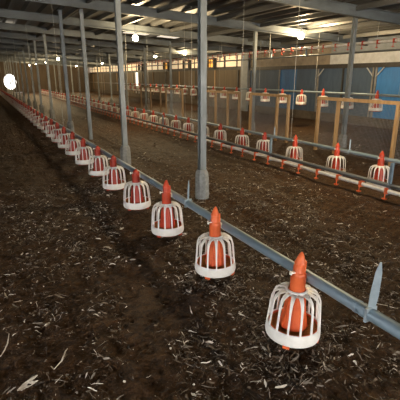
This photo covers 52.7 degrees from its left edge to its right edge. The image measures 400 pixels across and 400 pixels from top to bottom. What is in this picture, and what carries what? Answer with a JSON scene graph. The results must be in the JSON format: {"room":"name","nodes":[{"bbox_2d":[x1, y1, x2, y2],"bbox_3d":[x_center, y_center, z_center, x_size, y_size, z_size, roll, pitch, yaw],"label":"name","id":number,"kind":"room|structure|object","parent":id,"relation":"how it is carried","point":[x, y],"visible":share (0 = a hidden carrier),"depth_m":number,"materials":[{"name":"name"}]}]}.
{"room":"farm building","nodes":[
{"label":"farm building","id":0,"kind":"room"},
{"bbox_2d":[0,62,90,91],"bbox_3d":[-20.141,-13.468,43.894,16.700,3.600,0.050,-9,19,-26],"label":"wall","id":1,"kind":"structure","parent":0,"point":[42,68],"depth_m":45.28,"materials":[{"name":"wood"}]},
{"bbox_2d":[4,74,14,88],"bbox_3d":[-20.609,-12.828,43.852,1.200,1.600,0.001,-9,19,-26],"label":"window","id":2,"kind":"structure","parent":1,"relation":"in","point":[8,74],"depth_m":43.80,"materials":[{"name":"white"}]},
{"bbox_2d":[0,91,399,399],"bbox_3d":[-7.280,-4.673,21.015,17.320,0.100,56.800,-9,19,-26],"label":"floor","id":3,"kind":"structure","parent":0,"point":[143,302],"depth_m":3.66,"materials":[{"name":"soil"}]},
{"bbox_2d":[9,58,15,96],"bbox_3d":[-15.890,-10.434,34.138,0.190,3.298,0.190,14,22,39],"label":"steel post","id":4,"kind":"object","parent":3,"relation":"on","point":[14,94],"visible":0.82,"depth_m":34.17,"materials":[{"name":"metal"}]},
{"bbox_2d":[11,56,18,97],"bbox_3d":[-14.458,-9.633,31.508,0.190,3.298,0.190,14,22,39],"label":"steel post","id":5,"kind":"object","parent":3,"relation":"on","point":[17,96],"visible":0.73,"depth_m":31.54,"materials":[{"name":"metal"}]},
{"bbox_2d":[14,54,21,99],"bbox_3d":[-13.025,-8.833,28.878,0.190,3.298,0.190,14,22,39],"label":"steel post","id":6,"kind":"object","parent":3,"relation":"on","point":[20,98],"visible":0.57,"depth_m":28.95,"materials":[{"name":"metal"}]},
{"bbox_2d":[18,52,25,102],"bbox_3d":[-11.593,-8.032,26.248,0.190,3.298,0.190,14,22,39],"label":"steel post","id":7,"kind":"object","parent":3,"relation":"on","point":[24,97],"visible":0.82,"depth_m":26.27,"materials":[{"name":"metal"}]},
{"bbox_2d":[22,49,30,104],"bbox_3d":[-10.161,-7.231,23.617,0.190,3.298,0.190,14,22,39],"label":"steel post","id":8,"kind":"object","parent":3,"relation":"on","point":[28,98],"visible":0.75,"depth_m":23.65,"materials":[{"name":"metal"}]},
{"bbox_2d":[27,45,37,108],"bbox_3d":[-8.729,-6.431,20.987,0.190,3.298,0.190,14,22,39],"label":"steel post","id":9,"kind":"object","parent":3,"relation":"on","point":[35,106],"visible":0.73,"depth_m":21.04,"materials":[{"name":"metal"}]},
{"bbox_2d":[33,40,44,112],"bbox_3d":[-7.341,-5.624,18.335,0.190,3.301,0.190,14,22,39],"label":"steel post","id":10,"kind":"object","parent":3,"relation":"on","point":[41,106],"visible":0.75,"depth_m":18.35,"materials":[{"name":"metal"}]},
{"bbox_2d":[43,34,54,118],"bbox_3d":[-5.862,-4.798,15.620,0.190,3.301,0.190,14,22,39],"label":"steel post","id":11,"kind":"object","parent":3,"relation":"on","point":[52,112],"visible":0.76,"depth_m":15.63,"materials":[{"name":"metal"}]},
{"bbox_2d":[56,10,74,134],"bbox_3d":[-3.733,-3.468,11.232,0.190,3.313,0.190,14,22,39],"label":"steel post","id":12,"kind":"object","parent":3,"relation":"on","point":[70,125],"visible":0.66,"depth_m":11.18,"materials":[{"name":"metal"}]},
{"bbox_2d":[70,61,74,95],"bbox_3d":[-11.262,-10.716,35.512,0.188,3.037,0.188,-1,17,-5],"label":"steel post","id":13,"kind":"object","parent":3,"relation":"on","point":[70,61],"visible":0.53,"depth_m":35.53,"materials":[{"name":"metal"}]},
{"bbox_2d":[77,59,81,96],"bbox_3d":[-9.829,-9.915,32.882,0.188,3.037,0.188,-1,17,-5],"label":"steel post","id":14,"kind":"object","parent":3,"relation":"on","point":[80,94],"visible":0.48,"depth_m":32.87,"materials":[{"name":"metal"}]},
{"bbox_2d":[79,9,92,139],"bbox_3d":[-2.941,-3.213,10.421,0.146,3.296,0.146,-9,19,-26],"label":"steel post","id":15,"kind":"object","parent":3,"relation":"on","point":[81,17],"visible":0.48,"depth_m":10.37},
{"bbox_2d":[96,55,100,100],"bbox_3d":[-6.965,-8.314,27.621,0.188,3.037,0.188,-1,17,-5],"label":"steel post","id":16,"kind":"object","parent":3,"relation":"on","point":[99,97],"visible":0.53,"depth_m":27.61,"materials":[{"name":"metal"}]},
{"bbox_2d":[107,52,113,102],"bbox_3d":[-5.533,-7.513,24.991,0.188,3.037,0.188,-1,17,-5],"label":"steel post","id":17,"kind":"object","parent":3,"relation":"on","point":[111,99],"visible":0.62,"depth_m":24.97,"materials":[{"name":"metal"}]},
{"bbox_2d":[111,103,118,112],"bbox_3d":[-3.818,-4.089,18.068,0.342,0.497,0.342,-13,21,-37],"label":"pet feeder","id":18,"kind":"object","parent":3,"relation":"on","point":[114,107],"visible":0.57,"depth_m":18.03,"materials":[{"name":"white plastic"}]},
{"bbox_2d":[114,0,130,167],"bbox_3d":[-1.385,-2.204,7.085,0.190,3.309,0.190,14,22,39],"label":"steel post","id":19,"kind":"object","parent":3,"relation":"on","point":[125,155],"visible":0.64,"depth_m":7.11,"materials":[{"name":"metal"}]},
{"bbox_2d":[123,49,128,105],"bbox_3d":[-4.100,-6.712,22.361,0.188,3.037,0.188,-1,17,-5],"label":"steel post","id":20,"kind":"object","parent":3,"relation":"on","point":[127,102],"visible":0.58,"depth_m":22.31,"materials":[{"name":"metal"}]},
{"bbox_2d":[126,105,131,117],"bbox_3d":[-2.941,-3.598,16.456,0.342,0.497,0.342,-4,17,-14],"label":"pet feeder","id":21,"kind":"object","parent":3,"relation":"on","point":[128,111],"visible":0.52,"depth_m":16.41,"materials":[{"name":"white plastic"}]},
{"bbox_2d":[131,107,139,119],"bbox_3d":[-2.502,-3.353,15.650,0.342,0.497,0.342,1,17,5],"label":"pet feeder","id":22,"kind":"object","parent":3,"relation":"on","point":[134,113],"visible":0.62,"depth_m":15.60,"materials":[{"name":"white plastic"}]},
{"bbox_2d":[140,109,148,120],"bbox_3d":[-2.062,-3.107,14.844,0.342,0.498,0.342,5,18,17],"label":"pet feeder","id":23,"kind":"object","parent":3,"relation":"on","point":[143,116],"visible":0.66,"depth_m":14.79,"materials":[{"name":"white plastic"}]},
{"bbox_2d":[143,46,147,109],"bbox_3d":[-2.668,-5.912,19.731,0.188,3.037,0.188,-1,17,-5],"label":"steel post","id":24,"kind":"object","parent":3,"relation":"on","point":[144,52],"visible":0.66,"depth_m":19.71,"materials":[{"name":"metal"}]},
{"bbox_2d":[140,86,161,114],"bbox_3d":[-2.312,-4.672,18.829,0.070,1.190,2.560,-9,19,-26],"label":"wooden frame","id":25,"kind":"object","parent":3,"relation":"on","point":[141,87],"visible":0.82,"depth_m":18.74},
{"bbox_2d":[149,110,157,124],"bbox_3d":[-1.623,-2.863,14.038,0.342,0.496,0.342,5,18,15],"label":"pet feeder","id":26,"kind":"object","parent":3,"relation":"on","point":[153,119],"visible":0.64,"depth_m":13.95,"materials":[{"name":"white plastic"}]},
{"bbox_2d":[159,112,168,127],"bbox_3d":[-1.185,-2.617,13.232,0.342,0.497,0.342,-14,22,-38],"label":"pet feeder","id":27,"kind":"object","parent":3,"relation":"on","point":[163,113],"visible":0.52,"depth_m":13.19,"materials":[{"name":"white plastic"}]},
{"bbox_2d":[169,41,172,114],"bbox_3d":[-1.236,-5.111,17.101,0.188,3.037,0.188,-1,17,-5],"label":"steel post","id":28,"kind":"object","parent":3,"relation":"on","point":[170,47],"visible":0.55,"depth_m":17.00,"materials":[{"name":"metal"}]},
{"bbox_2d":[165,88,183,120],"bbox_3d":[-1.034,-3.831,16.068,0.070,1.190,1.660,-9,19,-26],"label":"panel","id":29,"kind":"object","parent":3,"relation":"on","point":[179,90],"visible":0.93,"depth_m":15.98,"materials":[{"name":"wood"}]},
{"bbox_2d":[171,115,180,129],"bbox_3d":[-0.745,-2.371,12.427,0.342,0.498,0.342,-1,17,-3],"label":"pet feeder","id":30,"kind":"object","parent":3,"relation":"on","point":[175,123],"visible":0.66,"depth_m":12.38,"materials":[{"name":"white plastic"}]},
{"bbox_2d":[183,117,193,134],"bbox_3d":[-0.339,-2.144,11.681,0.342,0.498,0.342,3,17,9],"label":"pet feeder","id":31,"kind":"object","parent":3,"relation":"on","point":[187,127],"visible":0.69,"depth_m":11.62,"materials":[{"name":"white plastic"}]},
{"bbox_2d":[0,112,399,399],"bbox_3d":[-0.387,-1.411,10.176,9.350,0.152,17.725,-9,19,-26],"label":"litter","id":32,"kind":"object","parent":3,"relation":"on","point":[332,346],"visible":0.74,"depth_m":3.37,"materials":[{"name":"wood"}]},
{"bbox_2d":[17,375,37,390],"bbox_3d":[-0.935,0.994,2.194,0.115,0.036,0.045,-14,22,-38],"label":"chip","id":33,"kind":"object","parent":32,"relation":"on","point":[30,381],"visible":1,"depth_m":2.20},
{"bbox_2d":[30,109,35,122],"bbox_3d":[-5.883,-2.991,14.367,0.342,0.497,0.342,-10,20,-31],"label":"pet feeder","id":34,"kind":"object","parent":32,"relation":"on","point":[34,111],"visible":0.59,"depth_m":14.29,"materials":[{"name":"white plastic"}]},
{"bbox_2d":[33,111,39,125],"bbox_3d":[-5.418,-2.733,13.520,0.342,0.498,0.342,2,17,6],"label":"pet feeder","id":35,"kind":"object","parent":32,"relation":"on","point":[37,116],"visible":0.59,"depth_m":13.43,"materials":[{"name":"white plastic"}]},
{"bbox_2d":[37,113,43,128],"bbox_3d":[-4.952,-2.476,12.674,0.342,0.498,0.342,14,22,39],"label":"pet feeder","id":36,"kind":"object","parent":32,"relation":"on","point":[41,118],"visible":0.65,"depth_m":12.59,"materials":[{"name":"white plastic"}]},
{"bbox_2d":[41,116,49,132],"bbox_3d":[-4.495,-2.217,11.822,0.342,0.496,0.342,5,18,15],"label":"pet feeder","id":37,"kind":"object","parent":32,"relation":"on","point":[45,121],"visible":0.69,"depth_m":11.74,"materials":[{"name":"white plastic"}]},
{"bbox_2d":[46,119,54,137],"bbox_3d":[-4.031,-1.959,10.976,0.342,0.497,0.342,6,18,18],"label":"pet feeder","id":38,"kind":"object","parent":32,"relation":"on","point":[51,126],"visible":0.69,"depth_m":10.90,"materials":[{"name":"white plastic"}]},
{"bbox_2d":[51,122,61,142],"bbox_3d":[-3.567,-1.701,10.128,0.342,0.497,0.342,15,22,40],"label":"pet feeder","id":39,"kind":"object","parent":32,"relation":"on","point":[54,138],"visible":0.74,"depth_m":10.06,"materials":[{"name":"white plastic"}]},
{"bbox_2d":[58,126,69,148],"bbox_3d":[-3.107,-1.442,9.279,0.342,0.498,0.342,5,18,17],"label":"pet feeder","id":40,"kind":"object","parent":32,"relation":"on","point":[64,134],"visible":0.74,"depth_m":9.21,"materials":[{"name":"white plastic"}]},
{"bbox_2d":[65,131,80,155],"bbox_3d":[-2.657,-1.189,8.445,0.342,0.496,0.342,-2,17,-7],"label":"pet feeder","id":41,"kind":"object","parent":32,"relation":"on","point":[69,152],"visible":0.87,"depth_m":8.38,"materials":[{"name":"white plastic"}]},
{"bbox_2d":[75,138,93,164],"bbox_3d":[-2.168,-0.915,7.546,0.342,0.497,0.342,10,20,30],"label":"pet feeder","id":42,"kind":"object","parent":32,"relation":"on","point":[83,158],"visible":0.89,"depth_m":7.48,"materials":[{"name":"white plastic"}]},
{"bbox_2d":[88,145,108,176],"bbox_3d":[-1.688,-0.652,6.686,0.342,0.498,0.342,5,18,16],"label":"pet feeder","id":43,"kind":"object","parent":32,"relation":"on","point":[97,171],"visible":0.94,"depth_m":6.63,"materials":[{"name":"white plastic"}]},
{"bbox_2d":[103,155,125,190],"bbox_3d":[-1.257,-0.409,5.885,0.342,0.497,0.342,-13,21,-35],"label":"pet feeder","id":44,"kind":"object","parent":32,"relation":"on","point":[114,183],"visible":0.97,"depth_m":5.82,"materials":[{"name":"white plastic"}]},
{"bbox_2d":[123,169,150,210],"bbox_3d":[-0.788,-0.145,5.019,0.342,0.498,0.342,11,20,31],"label":"pet feeder","id":45,"kind":"object","parent":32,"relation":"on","point":[137,201],"visible":1,"depth_m":4.95,"materials":[{"name":"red plastic"}]},
{"bbox_2d":[151,180,183,237],"bbox_3d":[-0.340,0.071,4.174,0.342,0.576,0.342,-8,19,-24],"label":"pet feeder","id":46,"kind":"object","parent":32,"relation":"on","point":[167,226],"visible":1,"depth_m":4.12,"materials":[{"name":"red plastic"}]},
{"bbox_2d":[195,207,235,279],"bbox_3d":[0.127,0.329,3.328,0.342,0.576,0.342,2,17,6],"label":"pet feeder","id":47,"kind":"object","parent":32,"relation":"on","point":[214,263],"visible":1,"depth_m":3.28,"materials":[{"name":"white plastic"}]},
{"bbox_2d":[235,128,248,149],"bbox_3d":[0.968,-1.413,9.279,0.342,0.497,0.342,-9,19,-26],"label":"pet feeder","id":48,"kind":"object","parent":32,"relation":"on","point":[241,138],"visible":0.71,"depth_m":9.21,"materials":[{"name":"white plastic"}]},
{"bbox_2d":[265,252,321,349],"bbox_3d":[0.585,0.586,2.488,0.342,0.577,0.342,0,17,-1],"label":"pet feeder","id":49,"kind":"object","parent":32,"relation":"on","point":[291,325],"visible":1,"depth_m":2.44,"materials":[{"name":"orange plastic"}]},
{"bbox_2d":[195,0,208,199],"bbox_3d":[0.026,-1.608,5.159,0.190,3.291,0.190,14,22,39],"label":"steel post","id":50,"kind":"object","parent":3,"relation":"on","point":[201,175],"visible":1,"depth_m":5.23,"materials":[{"name":"metal"}]},
{"bbox_2d":[214,123,226,142],"bbox_3d":[0.502,-1.674,10.136,0.342,0.498,0.342,-2,17,-7],"label":"pet feeder","id":51,"kind":"object","parent":3,"relation":"on","point":[219,131],"visible":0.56,"depth_m":10.08,"materials":[{"name":"white plastic"}]},
{"bbox_2d":[206,90,240,132],"bbox_3d":[0.664,-2.882,12.950,0.070,1.190,2.210,-9,19,-26],"label":"panel","id":52,"kind":"object","parent":3,"relation":"on","point":[225,94],"visible":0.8,"depth_m":12.66,"materials":[{"name":"wood"}]},
{"bbox_2d":[70,24,399,199],"bbox_3d":[-2.494,-4.293,14.072,0.114,3.157,23.600,-9,19,-26],"label":"drinker line","id":53,"kind":"object","parent":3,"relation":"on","point":[338,176],"visible":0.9,"depth_m":7.24,"materials":[{"name":"white plastic"}]},
{"bbox_2d":[251,31,257,130],"bbox_3d":[1.579,-3.513,11.848,0.188,3.039,0.188,-1,17,-5],"label":"steel post","id":54,"kind":"object","parent":3,"relation":"on","point":[255,35],"visible":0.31,"depth_m":11.75,"materials":[{"name":"metal"}]},
{"bbox_2d":[256,132,269,155],"bbox_3d":[1.357,-1.196,8.566,0.342,0.497,0.342,-4,17,-12],"label":"pet feeder","id":55,"kind":"object","parent":3,"relation":"on","point":[264,140],"visible":0.62,"depth_m":8.50,"materials":[{"name":"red plastic"}]},
{"bbox_2d":[248,93,290,142],"bbox_3d":[1.819,-2.236,10.829,0.070,1.190,1.710,-9,19,-26],"label":"panel","id":56,"kind":"object","parent":3,"relation":"on","point":[277,96],"visible":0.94,"depth_m":10.59,"materials":[{"name":"wood"}]},
{"bbox_2d":[286,135,302,163],"bbox_3d":[1.809,-0.970,7.727,0.342,0.551,0.342,-9,19,-27],"label":"pet feeder","id":57,"kind":"object","parent":3,"relation":"on","point":[294,151],"visible":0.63,"depth_m":7.68,"materials":[{"name":"white plastic"}]},
{"bbox_2d":[325,143,345,175],"bbox_3d":[2.304,-0.693,6.819,0.342,0.552,0.342,2,17,8],"label":"pet feeder","id":58,"kind":"object","parent":3,"relation":"on","point":[336,158],"visible":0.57,"depth_m":6.77,"materials":[{"name":"white plastic"}]},
{"bbox_2d":[338,17,357,147],"bbox_3d":[3.396,-2.702,9.218,0.188,3.020,0.188,-1,17,-5],"label":"steel post","id":59,"kind":"object","parent":3,"relation":"on","point":[354,19],"visible":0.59,"depth_m":9.18,"materials":[{"name":"metal"}]},
{"bbox_2d":[313,97,399,165],"bbox_3d":[3.449,-1.293,7.731,0.070,1.190,3.460,-9,19,-26],"label":"panel","id":60,"kind":"object","parent":3,"relation":"on","point":[338,100],"visible":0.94,"depth_m":8.22,"materials":[{"name":"wood"}]},
{"bbox_2d":[366,151,389,187],"bbox_3d":[2.710,-0.466,6.072,0.342,0.552,0.342,-9,19,-26],"label":"pet feeder","id":61,"kind":"object","parent":3,"relation":"on","point":[380,168],"visible":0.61,"depth_m":6.02,"materials":[{"name":"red plastic"}]},
{"bbox_2d":[0,0,399,55],"bbox_3d":[-7.274,-7.644,19.701,16.570,0.716,56.100,-9,19,-26],"label":"ceiling","id":62,"kind":"structure","parent":0,"point":[216,8],"depth_m":11.22,"materials":[{"name":"metal"}]},
{"bbox_2d":[0,11,399,339],"bbox_3d":[-9.929,-6.838,21.506,0.076,2.967,48.800,-9,19,-26],"label":"pipe","id":63,"kind":"object","parent":62,"relation":"hanging from","point":[369,312],"visible":0.77,"depth_m":2.44,"materials":[{"name":"metal"}]},
{"bbox_2d":[55,3,399,163],"bbox_3d":[-6.122,-6.889,22.031,0.068,2.776,41.400,-9,19,-26],"label":"pipe","id":64,"kind":"object","parent":62,"relation":"hanging from","point":[349,151],"visible":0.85,"depth_m":7.97,"materials":[{"name":"metal"}]},
{"bbox_2d":[126,24,399,67],"bbox_3d":[0.096,-6.028,16.486,0.110,0.849,21.000,-9,19,-26],"label":"drinker line","id":65,"kind":"object","parent":62,"relation":"hanging from","point":[394,40],"visible":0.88,"depth_m":11.80,"materials":[{"name":"white plastic"}]},
{"bbox_2d":[127,32,399,96],"bbox_3d":[-0.220,-6.388,19.505,0.057,1.818,27.400,-9,19,-26],"label":"pipe","id":66,"kind":"object","parent":62,"relation":"hanging from","point":[393,95],"visible":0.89,"depth_m":13.29,"materials":[{"name":"metal"}]},
{"bbox_2d":[190,85,196,95],"bbox_3d":[-0.319,-5.375,19.818,0.342,0.497,0.342,14,22,39],"label":"pet feeder","id":67,"kind":"object","parent":66,"relation":"attached to","point":[193,89],"visible":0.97,"depth_m":19.78,"materials":[{"name":"white plastic"}]},
{"bbox_2d":[260,88,269,101],"bbox_3d":[2.398,-3.856,14.831,0.342,0.498,0.342,-1,17,-2],"label":"pet feeder","id":68,"kind":"object","parent":66,"relation":"attached to","point":[265,90],"visible":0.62,"depth_m":14.78,"materials":[{"name":"white plastic"}]},
{"bbox_2d":[279,89,286,103],"bbox_3d":[2.850,-3.603,13.999,0.342,0.497,0.342,-14,22,-38],"label":"pet feeder","id":69,"kind":"object","parent":66,"relation":"attached to","point":[282,90],"visible":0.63,"depth_m":13.93,"materials":[{"name":"white plastic"}]},
{"bbox_2d":[296,90,305,104],"bbox_3d":[3.304,-3.350,13.167,0.342,0.497,0.342,5,18,16],"label":"pet feeder","id":70,"kind":"object","parent":66,"relation":"attached to","point":[301,101],"visible":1,"depth_m":13.10,"materials":[{"name":"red plastic"}]},
{"bbox_2d":[319,88,327,106],"bbox_3d":[3.756,-3.122,12.328,0.342,0.552,0.342,1,17,3],"label":"pet feeder","id":71,"kind":"object","parent":66,"relation":"attached to","point":[323,104],"visible":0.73,"depth_m":12.26,"materials":[{"name":"white plastic"}]},
{"bbox_2d":[369,90,382,111],"bbox_3d":[4.662,-2.617,10.665,0.342,0.551,0.342,-12,21,-35],"label":"pet feeder","id":72,"kind":"object","parent":66,"relation":"attached to","point":[377,92],"visible":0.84,"depth_m":10.60,"materials":[{"name":"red plastic"}]},
{"bbox_2d":[298,27,303,38],"bbox_3d":[2.930,-4.835,11.698,0.180,0.337,0.177,-9,19,-26],"label":"hanging bulb","id":73,"kind":"object","parent":62,"relation":"hanging from","point":[300,35],"visible":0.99,"depth_m":11.66,"materials":[{"name":"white glass"}]},
{"bbox_2d":[240,54,248,110],"bbox_3d":[2.207,-5.761,19.780,0.150,2.800,0.600,-9,19,-26],"label":"wall pillar","id":74,"kind":"structure","parent":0,"point":[245,68],"depth_m":19.71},
{"bbox_2d":[90,35,399,119],"bbox_3d":[0.061,-7.234,23.761,0.060,2.600,56.000,-9,19,-26],"label":"wall","id":75,"kind":"structure","parent":0,"point":[227,78],"depth_m":16.25,"materials":[{"name":"metal"}]},
{"bbox_2d":[172,58,185,69],"bbox_3d":[-1.380,-8.863,26.123,0.090,0.860,2.420,-9,19,-26],"label":"window","id":76,"kind":"structure","parent":75,"relation":"in","point":[180,61],"depth_m":26.27,"materials":[{"name":"beige"}]},
{"bbox_2d":[182,60,190,68],"bbox_3d":[-0.811,-8.316,24.843,0.200,0.540,0.840,-9,19,-26],"label":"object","id":77,"kind":"structure","parent":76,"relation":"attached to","point":[186,66],"depth_m":24.87,"materials":[{"name":"beige"}]},
{"bbox_2d":[212,52,250,68],"bbox_3d":[1.335,-7.345,21.138,0.090,0.860,4.770,-9,19,-26],"label":"window","id":78,"kind":"structure","parent":75,"relation":"in","point":[229,63],"depth_m":20.53,"materials":[{"name":"beige"}]},
{"bbox_2d":[207,58,216,68],"bbox_3d":[0.621,-7.515,22.213,0.200,0.540,0.840,-9,19,-26],"label":"box","id":79,"kind":"object","parent":78,"relation":"attached to","point":[213,64],"visible":0.88,"depth_m":22.15,"materials":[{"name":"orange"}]},
{"bbox_2d":[211,57,223,66],"bbox_3d":[0.776,-7.610,22.180,0.030,0.640,2.210,-9,19,-26],"label":"window","id":80,"kind":"structure","parent":78,"relation":"attached to","point":[221,63],"depth_m":21.62,"materials":[{"name":"beige"}]},
{"bbox_2d":[237,70,238,103],"bbox_3d":[1.911,-5.714,20.399,0.040,1.650,0.100,-9,19,-26],"label":"trim","id":81,"kind":"structure","parent":75,"relation":"attached to","point":[237,70],"depth_m":20.29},
{"bbox_2d":[94,82,392,96],"bbox_3d":[0.013,-6.682,23.903,0.050,0.060,56.000,-9,19,-26],"label":"trim","id":82,"kind":"structure","parent":75,"relation":"attached to","point":[94,82],"depth_m":17.89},
{"bbox_2d":[90,62,399,73],"bbox_3d":[0.068,-7.616,23.649,0.125,0.095,56.000,-9,19,-26],"label":"trim","id":83,"kind":"structure","parent":75,"relation":"attached to","point":[381,63],"depth_m":16.19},
{"bbox_2d":[91,89,399,130],"bbox_3d":[0.146,-5.812,24.240,0.250,0.400,56.000,-9,19,-26],"label":"baseboard","id":84,"kind":"structure","parent":75,"relation":"attached to","point":[296,113],"depth_m":16.79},
{"bbox_2d":[314,69,319,111],"bbox_3d":[4.519,-4.245,15.607,0.045,1.630,0.060,-9,19,-26],"label":"trim","id":85,"kind":"structure","parent":75,"relation":"attached to","point":[318,71],"depth_m":15.59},
{"bbox_2d":[249,65,399,69],"bbox_3d":[7.659,-3.263,9.601,0.050,0.050,22.900,-9,19,-26],"label":"trim","id":86,"kind":"structure","parent":75,"relation":"attached to","point":[384,65],"depth_m":14.90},
{"bbox_2d":[340,68,344,112],"bbox_3d":[5.097,-3.922,14.547,0.045,1.630,0.060,-9,19,-26],"label":"trim","id":87,"kind":"structure","parent":75,"relation":"attached to","point":[343,70],"depth_m":14.46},
{"bbox_2d":[330,51,399,63],"bbox_3d":[8.891,-2.888,7.322,0.060,0.380,17.700,-9,19,-26],"label":"board","id":88,"kind":"object","parent":75,"relation":"attached to","point":[390,56],"visible":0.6,"depth_m":13.33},
{"bbox_2d":[367,67,374,116],"bbox_3d":[5.698,-3.586,13.444,0.045,1.630,0.060,-9,19,-26],"label":"trim","id":89,"kind":"structure","parent":75,"relation":"attached to","point":[373,71],"depth_m":13.38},
{"bbox_2d":[370,67,377,117],"bbox_3d":[5.753,-3.555,13.342,0.045,1.630,0.060,-9,19,-26],"label":"trim","id":90,"kind":"structure","parent":75,"relation":"attached to","point":[376,71],"depth_m":13.26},
{"bbox_3d":[-3.551,-10.077,30.111,0.090,0.860,2.420,-9,19,-26],"label":"window frame","id":91,"kind":"structure","parent":75,"relation":"in","visible":0},
{"bbox_2d":[147,62,156,69],"bbox_3d":[-3.567,-10.038,30.155,0.030,0.640,2.210,-9,19,-26],"label":"window","id":92,"kind":"structure","parent":91,"relation":"attached to","point":[149,67],"depth_m":30.16,"materials":[{"name":"beige"}]},
{"bbox_3d":[-5.722,-11.291,34.098,0.090,0.860,2.420,-9,19,-26],"label":"window frame","id":93,"kind":"structure","parent":75,"relation":"in","visible":0},
{"bbox_2d":[128,64,135,70],"bbox_3d":[-5.739,-11.252,34.142,0.030,0.640,2.210,-9,19,-26],"label":"window","id":94,"kind":"structure","parent":93,"relation":"attached to","point":[133,68],"depth_m":33.98,"materials":[{"name":"beige"}]},
{"bbox_3d":[-14.625,-5.006,16.442,0.140,3.400,56.000,-9,19,-26],"label":"wall","id":95,"kind":"structure","parent":0,"visible":0},
{"bbox_2d":[0,60,93,67],"bbox_3d":[-19.248,-14.155,41.666,16.500,0.848,0.100,-9,19,-26],"label":"beam","id":96,"kind":"structure","parent":95,"relation":"attached to","point":[0,60],"depth_m":43.03,"materials":[{"name":"metal"}]},
{"bbox_2d":[0,59,100,66],"bbox_3d":[-17.793,-13.342,38.994,16.500,0.848,0.100,-9,19,-26],"label":"beam","id":97,"kind":"structure","parent":95,"relation":"attached to","point":[0,59],"depth_m":40.31,"materials":[{"name":"metal"}]},
{"bbox_2d":[0,58,108,66],"bbox_3d":[-16.337,-12.528,36.321,16.500,0.848,0.100,-9,19,-26],"label":"beam","id":98,"kind":"structure","parent":95,"relation":"attached to","point":[0,58],"depth_m":37.62,"materials":[{"name":"metal"}]},
{"bbox_2d":[0,56,116,65],"bbox_3d":[-14.882,-11.714,33.649,16.500,0.848,0.100,-9,19,-26],"label":"beam","id":99,"kind":"structure","parent":95,"relation":"attached to","point":[0,56],"depth_m":34.90,"materials":[{"name":"metal"}]},
{"bbox_2d":[0,53,126,63],"bbox_3d":[-13.427,-10.901,30.976,16.500,0.848,0.100,-9,19,-26],"label":"beam","id":100,"kind":"structure","parent":95,"relation":"attached to","point":[26,56],"depth_m":31.96,"materials":[{"name":"metal"}]},
{"bbox_2d":[0,51,140,63],"bbox_3d":[-11.971,-10.087,28.304,16.500,0.848,0.100,-9,19,-26],"label":"beam","id":101,"kind":"structure","parent":95,"relation":"attached to","point":[1,52],"depth_m":29.21,"materials":[{"name":"metal"}]},
{"bbox_2d":[0,47,155,62],"bbox_3d":[-10.516,-9.274,25.631,16.500,0.848,0.100,-9,19,-26],"label":"beam","id":102,"kind":"structure","parent":95,"relation":"attached to","point":[1,48],"depth_m":26.59,"materials":[{"name":"metal"}]},
{"bbox_2d":[0,43,172,59],"bbox_3d":[-9.061,-8.460,22.959,16.500,0.848,0.100,-9,19,-26],"label":"beam","id":103,"kind":"structure","parent":95,"relation":"attached to","point":[3,45],"depth_m":23.77,"materials":[{"name":"metal"}]},
{"bbox_2d":[0,38,195,59],"bbox_3d":[-7.605,-7.646,20.286,16.500,0.848,0.100,-9,19,-26],"label":"beam","id":104,"kind":"structure","parent":95,"relation":"attached to","point":[2,40],"depth_m":21.11,"materials":[{"name":"metal"}]},
{"bbox_2d":[9,0,92,56],"bbox_3d":[-8.053,-7.581,19.237,0.060,0.100,56.000,-9,19,-26],"label":"beam purlin","id":105,"kind":"structure","parent":104,"relation":"attached to","point":[73,10],"depth_m":11.40,"materials":[{"name":"metal"}]},
{"bbox_2d":[37,0,194,56],"bbox_3d":[-6.528,-7.722,20.025,0.060,0.100,56.000,-9,19,-26],"label":"beam purlin","id":106,"kind":"structure","parent":104,"relation":"attached to","point":[179,2],"depth_m":10.68,"materials":[{"name":"metal"}]},
{"bbox_2d":[66,0,308,56],"bbox_3d":[-5.020,-7.861,20.803,0.060,0.100,56.000,-9,19,-26],"label":"beam purlin","id":107,"kind":"structure","parent":104,"relation":"on","point":[273,5],"depth_m":10.01,"materials":[{"name":"metal"}]},
{"bbox_2d":[82,21,386,63],"bbox_3d":[-2.271,-8.115,22.223,0.060,0.100,56.000,-9,19,-26],"label":"beam purlin","id":108,"kind":"structure","parent":104,"relation":"on","point":[369,23],"depth_m":11.78,"materials":[{"name":"metal"}]},
{"bbox_2d":[78,0,399,59],"bbox_3d":[-3.779,-7.976,21.445,0.060,0.100,56.000,-9,19,-26],"label":"beam purlin","id":109,"kind":"structure","parent":104,"relation":"attached to","point":[382,2],"depth_m":9.97,"materials":[{"name":"metal"}]},
{"bbox_2d":[106,29,399,63],"bbox_3d":[-0.941,-8.238,22.910,0.060,0.100,56.000,-9,19,-26],"label":"beam purlin","id":110,"kind":"structure","parent":104,"relation":"on","point":[395,31],"depth_m":13.83,"materials":[{"name":"metal"}]},
{"bbox_2d":[0,31,222,57],"bbox_3d":[-6.150,-6.832,17.613,16.500,0.848,0.100,-9,19,-26],"label":"beam","id":111,"kind":"structure","parent":95,"relation":"attached to","point":[2,34],"depth_m":18.27,"materials":[{"name":"metal"}]},
{"bbox_2d":[0,22,252,54],"bbox_3d":[-4.695,-6.019,14.941,16.500,0.848,0.100,-9,19,-26],"label":"beam","id":112,"kind":"structure","parent":95,"relation":"attached to","point":[5,26],"depth_m":15.45,"materials":[{"name":"metal"}]},
{"bbox_2d":[0,8,303,50],"bbox_3d":[-3.239,-5.205,12.268,16.500,0.848,0.100,-9,19,-26],"label":"beam","id":113,"kind":"structure","parent":95,"relation":"attached to","point":[4,13],"depth_m":12.80,"materials":[{"name":"metal"}]},
{"bbox_2d":[21,0,368,45],"bbox_3d":[-1.793,-4.397,9.613,16.500,0.848,0.100,-9,19,-26],"label":"beam","id":114,"kind":"structure","parent":95,"relation":"attached to","point":[99,5],"depth_m":10.30,"materials":[{"name":"metal"}]},
{"bbox_2d":[260,0,399,24],"bbox_3d":[-0.222,-3.518,6.728,16.500,0.848,0.100,-9,19,-26],"label":"beam","id":115,"kind":"structure","parent":95,"relation":"attached to","point":[330,6],"depth_m":8.32,"materials":[{"name":"metal"}]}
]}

